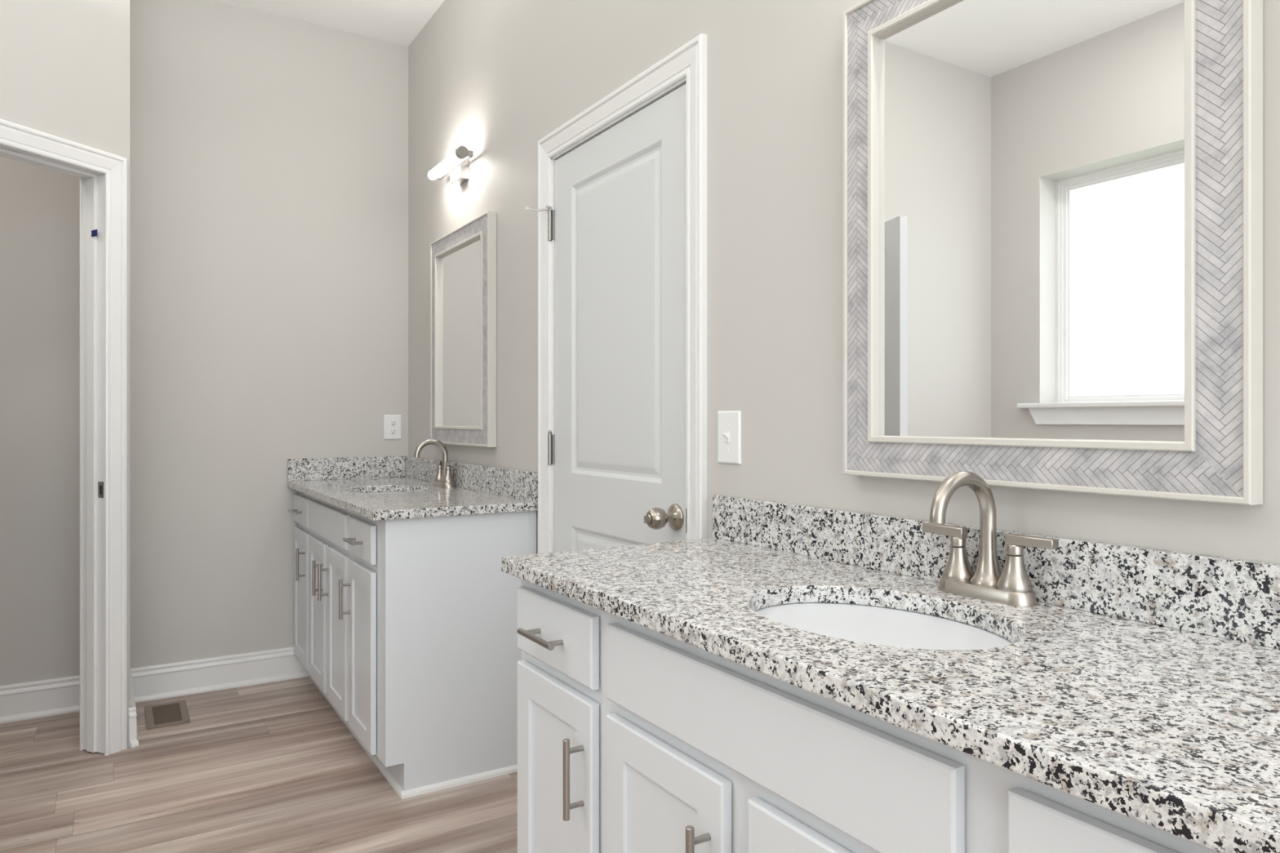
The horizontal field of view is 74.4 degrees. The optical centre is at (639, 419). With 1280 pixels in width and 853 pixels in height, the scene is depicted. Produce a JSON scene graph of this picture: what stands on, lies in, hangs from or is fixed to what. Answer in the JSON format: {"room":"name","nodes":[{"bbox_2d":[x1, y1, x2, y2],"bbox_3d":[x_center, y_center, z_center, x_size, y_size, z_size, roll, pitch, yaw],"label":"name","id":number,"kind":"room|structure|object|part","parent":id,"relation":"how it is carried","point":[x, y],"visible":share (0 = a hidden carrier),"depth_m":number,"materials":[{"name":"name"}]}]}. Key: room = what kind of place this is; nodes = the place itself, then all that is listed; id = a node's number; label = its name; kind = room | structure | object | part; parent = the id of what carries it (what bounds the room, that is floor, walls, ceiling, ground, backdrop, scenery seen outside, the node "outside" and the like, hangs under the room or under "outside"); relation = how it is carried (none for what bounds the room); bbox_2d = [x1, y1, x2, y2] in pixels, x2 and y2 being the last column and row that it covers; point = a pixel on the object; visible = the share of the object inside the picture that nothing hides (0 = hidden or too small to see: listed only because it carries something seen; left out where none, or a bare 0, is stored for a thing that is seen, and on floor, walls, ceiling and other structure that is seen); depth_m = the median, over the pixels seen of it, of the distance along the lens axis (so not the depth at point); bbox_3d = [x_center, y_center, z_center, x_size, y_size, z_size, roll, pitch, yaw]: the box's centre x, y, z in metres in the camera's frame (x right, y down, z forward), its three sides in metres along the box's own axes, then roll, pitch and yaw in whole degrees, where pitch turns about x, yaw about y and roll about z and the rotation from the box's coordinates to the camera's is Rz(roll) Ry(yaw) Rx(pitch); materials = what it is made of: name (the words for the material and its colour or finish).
{"room":"bathroom","nodes":[
{"label":"bathroom","id":0,"kind":"room"},
{"bbox_2d":[0,0,129,707],"bbox_3d":[-2.101,-0.327,2.710,0.428,3.016,1.606,0,0,6],"label":"wall","id":1,"kind":"structure","parent":0,"point":[64,64],"depth_m":2.86,"materials":[{"name":"grey paint"}]},
{"bbox_2d":[0,119,127,755],"bbox_3d":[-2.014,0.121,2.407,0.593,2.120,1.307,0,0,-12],"label":"door frame","id":2,"kind":"structure","parent":1,"relation":"in","point":[103,175],"depth_m":2.98,"materials":[{"name":"white paint"}]},
{"bbox_2d":[91,229,97,236],"bbox_3d":[-1.922,-0.658,2.969,0.032,0.024,0.001,0,0,21],"label":"tape piece","id":3,"kind":"object","parent":2,"relation":"attached to","point":[94,233],"visible":1,"depth_m":2.97,"materials":[{"name":"blue"}]},
{"bbox_3d":[-1.903,0.247,2.974,0.028,0.057,0.001,0,0,21],"label":"strike plate","id":4,"kind":"part","parent":2,"relation":"part of","materials":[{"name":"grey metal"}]},
{"bbox_2d":[127,669,138,747],"bbox_3d":[-1.979,1.111,3.281,0.038,0.140,0.575,0,0,-32],"label":"baseboard","id":5,"kind":"structure","parent":1,"relation":"attached to","point":[132,733],"depth_m":3.05,"materials":[{"name":"white paint"}]},
{"bbox_2d":[0,0,408,685],"bbox_3d":[-2.407,-0.327,3.423,2.915,3.016,0.115,0,0,-32],"label":"wall","id":6,"kind":"structure","parent":0,"point":[268,153],"depth_m":3.69,"materials":[{"name":"grey paint"}]},
{"bbox_2d":[0,646,309,723],"bbox_3d":[-2.507,1.111,3.277,2.360,0.140,0.026,0,0,-32],"label":"baseboard","id":7,"kind":"structure","parent":6,"relation":"attached to","point":[61,695],"depth_m":3.59,"materials":[{"name":"white paint"}]},
{"bbox_2d":[287,456,404,480],"bbox_3d":[-1.378,0.229,3.982,0.534,0.101,0.020,0,0,-32],"label":"backsplash","id":8,"kind":"structure","parent":6,"relation":"attached to","point":[343,468],"depth_m":3.97,"materials":[{"name":"stone"}]},
{"bbox_2d":[383,414,401,439],"bbox_3d":[-1.202,0.036,4.099,0.084,0.120,0.009,0,0,-32],"label":"wall outlet","id":9,"kind":"object","parent":6,"relation":"attached to","point":[392,423],"visible":1,"depth_m":4.09,"materials":[{"name":"white plastic"}]},
{"bbox_2d":[390,419,395,426],"bbox_3d":[-1.200,0.016,4.096,0.028,0.033,0.002,0,0,-32],"label":"receptacle","id":10,"kind":"object","parent":9,"relation":"attached to","point":[393,422],"depth_m":4.10,"materials":[{"name":"grey plastic"}]},
{"bbox_2d":[390,427,395,435],"bbox_3d":[-1.200,0.057,4.096,0.028,0.033,0.002,0,0,-32],"label":"receptacle","id":11,"kind":"object","parent":9,"relation":"attached to","point":[393,430],"depth_m":4.10,"materials":[{"name":"grey plastic"}]},
{"bbox_2d":[0,676,517,852],"bbox_3d":[-0.540,1.211,0.815,3.330,0.060,6.515,0,0,-32],"label":"floor","id":12,"kind":"structure","parent":0,"point":[269,767],"depth_m":2.65,"materials":[{"name":"wood"}]},
{"bbox_2d":[144,700,190,729],"bbox_3d":[-1.893,1.178,3.372,0.148,0.006,0.294,0,0,-32],"label":"floor vent","id":13,"kind":"object","parent":12,"relation":"in","point":[175,713],"visible":1,"depth_m":3.36,"materials":[{"name":"beige metal"}]},
{"bbox_2d":[288,490,536,799],"bbox_3d":[-0.986,0.745,3.354,0.566,0.872,1.501,0,0,-32],"label":"vanity cabinet","id":14,"kind":"object","parent":12,"relation":"on","point":[407,628],"visible":0.99,"depth_m":2.76,"materials":[{"name":"white paint"}]},
{"bbox_3d":[-1.519,0.405,3.711,0.038,0.012,0.138,0,0,-32],"label":"handle","id":15,"kind":"part","parent":14,"relation":"part of","materials":[{"name":"silver metal"}]},
{"bbox_3d":[-1.450,0.619,3.601,0.038,0.138,0.012,0,0,-32],"label":"handle","id":16,"kind":"part","parent":14,"relation":"part of","materials":[{"name":"silver metal"}]},
{"bbox_3d":[-1.496,0.401,3.726,0.016,0.124,0.317,0,0,-32],"label":"drawer","id":17,"kind":"part","parent":14,"relation":"part of","materials":[{"name":"white paint"}]},
{"bbox_3d":[-1.496,0.779,3.726,0.016,0.580,0.317,0,0,-32],"label":"cabinet door","id":18,"kind":"part","parent":14,"relation":"part of","materials":[{"name":"white paint"}]},
{"bbox_3d":[-1.265,0.619,3.303,0.038,0.138,0.012,0,0,-32],"label":"handle","id":19,"kind":"part","parent":14,"relation":"part of","materials":[{"name":"silver metal"}]},
{"bbox_3d":[-1.307,0.779,3.423,0.016,0.580,0.306,0,0,-32],"label":"cabinet door","id":20,"kind":"part","parent":14,"relation":"part of","materials":[{"name":"white paint"}]},
{"bbox_3d":[-1.206,0.619,3.209,0.038,0.138,0.012,0,0,-32],"label":"handle","id":21,"kind":"part","parent":14,"relation":"part of","materials":[{"name":"silver metal"}]},
{"bbox_3d":[-1.213,0.401,3.271,0.016,0.124,0.665,0,0,-32],"label":"false drawer","id":22,"kind":"part","parent":14,"relation":"part of","materials":[{"name":"white paint"}]},
{"bbox_3d":[-1.118,0.779,3.118,0.016,0.580,0.306,0,0,-32],"label":"cabinet door","id":23,"kind":"part","parent":14,"relation":"part of","materials":[{"name":"white paint"}]},
{"bbox_3d":[-1.019,0.619,2.909,0.038,0.138,0.012,0,0,-32],"label":"handle","id":24,"kind":"part","parent":14,"relation":"part of","materials":[{"name":"silver metal"}]},
{"bbox_3d":[-0.954,0.405,2.803,0.038,0.012,0.138,0,0,-32],"label":"handle","id":25,"kind":"part","parent":14,"relation":"part of","materials":[{"name":"silver metal"}]},
{"bbox_3d":[-0.930,0.401,2.817,0.016,0.124,0.307,0,0,-32],"label":"drawer","id":26,"kind":"part","parent":14,"relation":"part of","materials":[{"name":"white paint"}]},
{"bbox_3d":[-0.930,0.779,2.817,0.016,0.580,0.307,0,0,-32],"label":"cabinet door","id":27,"kind":"part","parent":14,"relation":"part of","materials":[{"name":"white paint"}]},
{"bbox_2d":[287,456,537,520],"bbox_3d":[-0.976,0.244,3.354,0.555,0.130,1.511,0,0,-32],"label":"countertop","id":28,"kind":"structure","parent":14,"relation":"on","point":[347,483],"depth_m":3.24,"materials":[{"name":"grey stone"}]},
{"bbox_2d":[413,438,455,488],"bbox_3d":[-0.822,0.179,3.524,0.180,0.200,0.180,0,0,15],"label":"faucet","id":29,"kind":"object","parent":28,"relation":"on","point":[443,478],"visible":1,"depth_m":3.49,"materials":[{"name":"silver metal"}]},
{"bbox_3d":[-0.848,0.234,3.572,0.050,0.052,0.050,0,0,-32],"label":"handle","id":30,"kind":"part","parent":29,"relation":"part of","materials":[{"name":"silver metal"}]},
{"bbox_3d":[-0.862,0.191,3.595,0.024,0.032,0.078,0,0,-32],"label":"lever","id":31,"kind":"part","parent":29,"relation":"part of","materials":[{"name":"silver metal"}]},
{"bbox_3d":[-0.821,0.269,3.529,0.057,0.022,0.166,0,0,-32],"label":"plate","id":32,"kind":"part","parent":29,"relation":"part of","materials":[{"name":"silver metal"}]},
{"bbox_3d":[-0.794,0.234,3.486,0.050,0.052,0.050,0,0,-32],"label":"handle","id":33,"kind":"part","parent":29,"relation":"part of","materials":[{"name":"silver metal"}]},
{"bbox_3d":[-0.780,0.191,3.463,0.024,0.032,0.078,0,0,-32],"label":"lever","id":34,"kind":"part","parent":29,"relation":"part of","materials":[{"name":"silver metal"}]},
{"bbox_3d":[-0.942,1.171,3.381,0.463,0.019,1.501,0,0,-32],"label":"shoe moulding","id":35,"kind":"part","parent":14,"relation":"part of","materials":[{"name":"white paint"}]},
{"bbox_2d":[516,579,1218,852],"bbox_3d":[0.341,0.745,1.222,0.566,0.872,1.490,0,0,-32],"label":"vanity cabinet","id":36,"kind":"object","parent":12,"relation":"on","point":[633,737],"visible":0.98,"depth_m":1.16,"materials":[{"name":"white paint"}]},
{"bbox_3d":[-0.183,0.405,1.564,0.038,0.012,0.138,0,0,-32],"label":"handle","id":37,"kind":"part","parent":36,"relation":"part of","materials":[{"name":"silver metal"}]},
{"bbox_3d":[-0.160,0.401,1.579,0.016,0.124,0.314,0,0,-32],"label":"drawer","id":38,"kind":"part","parent":36,"relation":"part of","materials":[{"name":"white paint"}]},
{"bbox_3d":[-0.160,0.779,1.579,0.016,0.580,0.314,0,0,-32],"label":"cabinet door","id":39,"kind":"part","parent":36,"relation":"part of","materials":[{"name":"white paint"}]},
{"bbox_3d":[-0.115,0.619,1.456,0.038,0.138,0.012,0,0,-32],"label":"handle","id":40,"kind":"part","parent":36,"relation":"part of","materials":[{"name":"silver metal"}]},
{"bbox_3d":[0.033,0.779,1.268,0.016,0.580,0.316,0,0,-32],"label":"cabinet door","id":41,"kind":"part","parent":36,"relation":"part of","materials":[{"name":"white paint"}]},
{"bbox_3d":[0.079,0.619,1.144,0.038,0.138,0.012,0,0,-32],"label":"handle","id":42,"kind":"part","parent":36,"relation":"part of","materials":[{"name":"silver metal"}]},
{"bbox_3d":[0.131,0.401,1.112,0.016,0.124,0.684,0,0,-32],"label":"false drawer","id":43,"kind":"part","parent":36,"relation":"part of","materials":[{"name":"white paint"}]},
{"bbox_3d":[0.228,0.779,0.956,0.016,0.580,0.316,0,0,-32],"label":"cabinet door","id":44,"kind":"part","parent":36,"relation":"part of","materials":[{"name":"white paint"}]},
{"bbox_2d":[501,494,1279,852],"bbox_3d":[0.348,0.244,1.228,0.555,0.130,1.497,0,0,-32],"label":"countertop","id":45,"kind":"structure","parent":36,"relation":"on","point":[1141,684],"depth_m":1.04,"materials":[{"name":"grey stone"}]},
{"bbox_2d":[922,471,1058,607],"bbox_3d":[0.545,0.179,1.327,0.180,0.200,0.180,0,0,15],"label":"faucet","id":46,"kind":"object","parent":45,"relation":"on","point":[1013,587],"visible":1,"depth_m":1.31,"materials":[{"name":"silver metal"}]},
{"bbox_3d":[0.505,0.191,1.397,0.024,0.032,0.078,0,0,-32],"label":"lever","id":47,"kind":"part","parent":46,"relation":"part of","materials":[{"name":"silver metal"}]},
{"bbox_3d":[0.519,0.234,1.375,0.050,0.052,0.050,0,0,-32],"label":"handle","id":48,"kind":"part","parent":46,"relation":"part of","materials":[{"name":"silver metal"}]},
{"bbox_3d":[0.506,0.169,1.307,0.159,0.180,0.053,0,0,-32],"label":"spout","id":49,"kind":"part","parent":46,"relation":"part of","materials":[{"name":"silver metal"}]},
{"bbox_3d":[0.546,0.269,1.331,0.057,0.022,0.166,0,0,-32],"label":"plate","id":50,"kind":"part","parent":46,"relation":"part of","materials":[{"name":"silver metal"}]},
{"bbox_3d":[0.573,0.234,1.288,0.050,0.052,0.050,0,0,-32],"label":"handle","id":51,"kind":"part","parent":46,"relation":"part of","materials":[{"name":"silver metal"}]},
{"bbox_3d":[0.587,0.191,1.266,0.024,0.032,0.078,0,0,-32],"label":"lever","id":52,"kind":"part","parent":46,"relation":"part of","materials":[{"name":"silver metal"}]},
{"bbox_3d":[0.424,0.401,0.640,0.016,0.124,0.314,0,0,-32],"label":"drawer","id":53,"kind":"part","parent":36,"relation":"part of","materials":[{"name":"white paint"}]},
{"bbox_2d":[212,0,444,46],"bbox_3d":[-0.540,-1.875,0.815,3.330,0.080,6.515,0,0,-32],"label":"ceiling","id":54,"kind":"structure","parent":0,"point":[399,22],"depth_m":3.81,"materials":[{"name":"white paint"}]},
{"bbox_2d":[408,0,1279,564],"bbox_3d":[0.579,-0.327,1.511,0.135,3.016,6.515,0,0,-32],"label":"wall","id":55,"kind":"structure","parent":0,"point":[492,79],"depth_m":1.92,"materials":[{"name":"grey paint"}]},
{"bbox_2d":[427,146,473,185],"bbox_3d":[-0.767,-1.032,3.449,0.100,0.105,0.390,0,0,-32],"label":"vanity light","id":56,"kind":"object","parent":55,"relation":"attached to","point":[456,164],"visible":1,"depth_m":3.42,"materials":[{"name":"grey"}]},
{"bbox_3d":[-0.769,-1.040,3.449,0.038,0.022,0.386,0,0,-32],"label":"rail","id":57,"kind":"part","parent":56,"relation":"part of","materials":[{"name":"grey metal"}]},
{"bbox_3d":[-0.742,-1.032,3.466,0.039,0.105,0.112,0,0,-32],"label":"plate","id":58,"kind":"part","parent":56,"relation":"part of","materials":[{"name":"grey metal"}]},
{"bbox_2d":[430,210,496,447],"bbox_3d":[-0.737,-0.340,3.461,0.037,0.887,0.685,0,0,-32],"label":"framed mirror","id":59,"kind":"object","parent":55,"relation":"attached to","point":[463,261],"visible":0.94,"depth_m":3.42,"materials":[{"name":"white paint"}]},
{"bbox_3d":[-0.745,-0.340,3.457,0.020,0.759,0.557,0,0,-32],"label":"frame","id":60,"kind":"part","parent":59,"relation":"part of","materials":[{"name":"white paint"}]},
{"bbox_2d":[439,237,479,426],"bbox_3d":[-0.736,-0.340,3.462,0.004,0.743,0.541,0,0,-32],"label":"mirror glass","id":61,"kind":"object","parent":59,"relation":"attached to","point":[460,261],"depth_m":3.46,"materials":[{"name":"white"}]},
{"bbox_2d":[404,456,537,502],"bbox_3d":[-0.749,0.229,3.496,0.020,0.101,1.511,0,0,-32],"label":"backsplash","id":62,"kind":"structure","parent":55,"relation":"attached to","point":[518,484],"depth_m":3.22,"materials":[{"name":"stone"}]},
{"bbox_2d":[524,33,706,553],"bbox_3d":[-0.073,0.122,2.453,0.207,2.118,0.933,0,0,-32],"label":"door","id":63,"kind":"structure","parent":55,"relation":"in","point":[622,209],"depth_m":2.38,"materials":[{"name":"white paint"}]},
{"bbox_3d":[0.058,0.251,2.149,0.083,0.069,0.069,0,0,-32],"label":"knob","id":64,"kind":"part","parent":63,"relation":"part of","materials":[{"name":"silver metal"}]},
{"bbox_2d":[717,410,741,464],"bbox_3d":[0.202,0.041,1.968,0.020,0.124,0.085,0,0,-32],"label":"light switch","id":65,"kind":"object","parent":55,"relation":"attached to","point":[729,422],"visible":1,"depth_m":1.97,"materials":[{"name":"white plastic"}]},
{"bbox_2d":[712,494,1279,649],"bbox_3d":[0.575,0.229,1.369,0.020,0.101,1.497,0,0,-32],"label":"backsplash","id":66,"kind":"structure","parent":55,"relation":"attached to","point":[1234,599],"depth_m":1.24,"materials":[{"name":"stone"}]},
{"bbox_2d":[843,0,1262,505],"bbox_3d":[0.584,-0.340,1.337,0.037,0.890,0.686,0,0,-32],"label":"framed mirror","id":67,"kind":"object","parent":55,"relation":"attached to","point":[1053,209],"visible":1,"depth_m":1.27,"materials":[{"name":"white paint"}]},
{"bbox_2d":[878,0,1184,441],"bbox_3d":[0.585,-0.340,1.338,0.004,0.746,0.542,0,0,-32],"label":"mirror glass","id":68,"kind":"object","parent":67,"relation":"attached to","point":[1031,153],"depth_m":1.30,"materials":[{"name":"white"}]},
{"bbox_3d":[0.577,-0.340,1.333,0.020,0.762,0.558,0,0,-32],"label":"frame","id":69,"kind":"part","parent":67,"relation":"part of","materials":[{"name":"white paint"}]}
]}

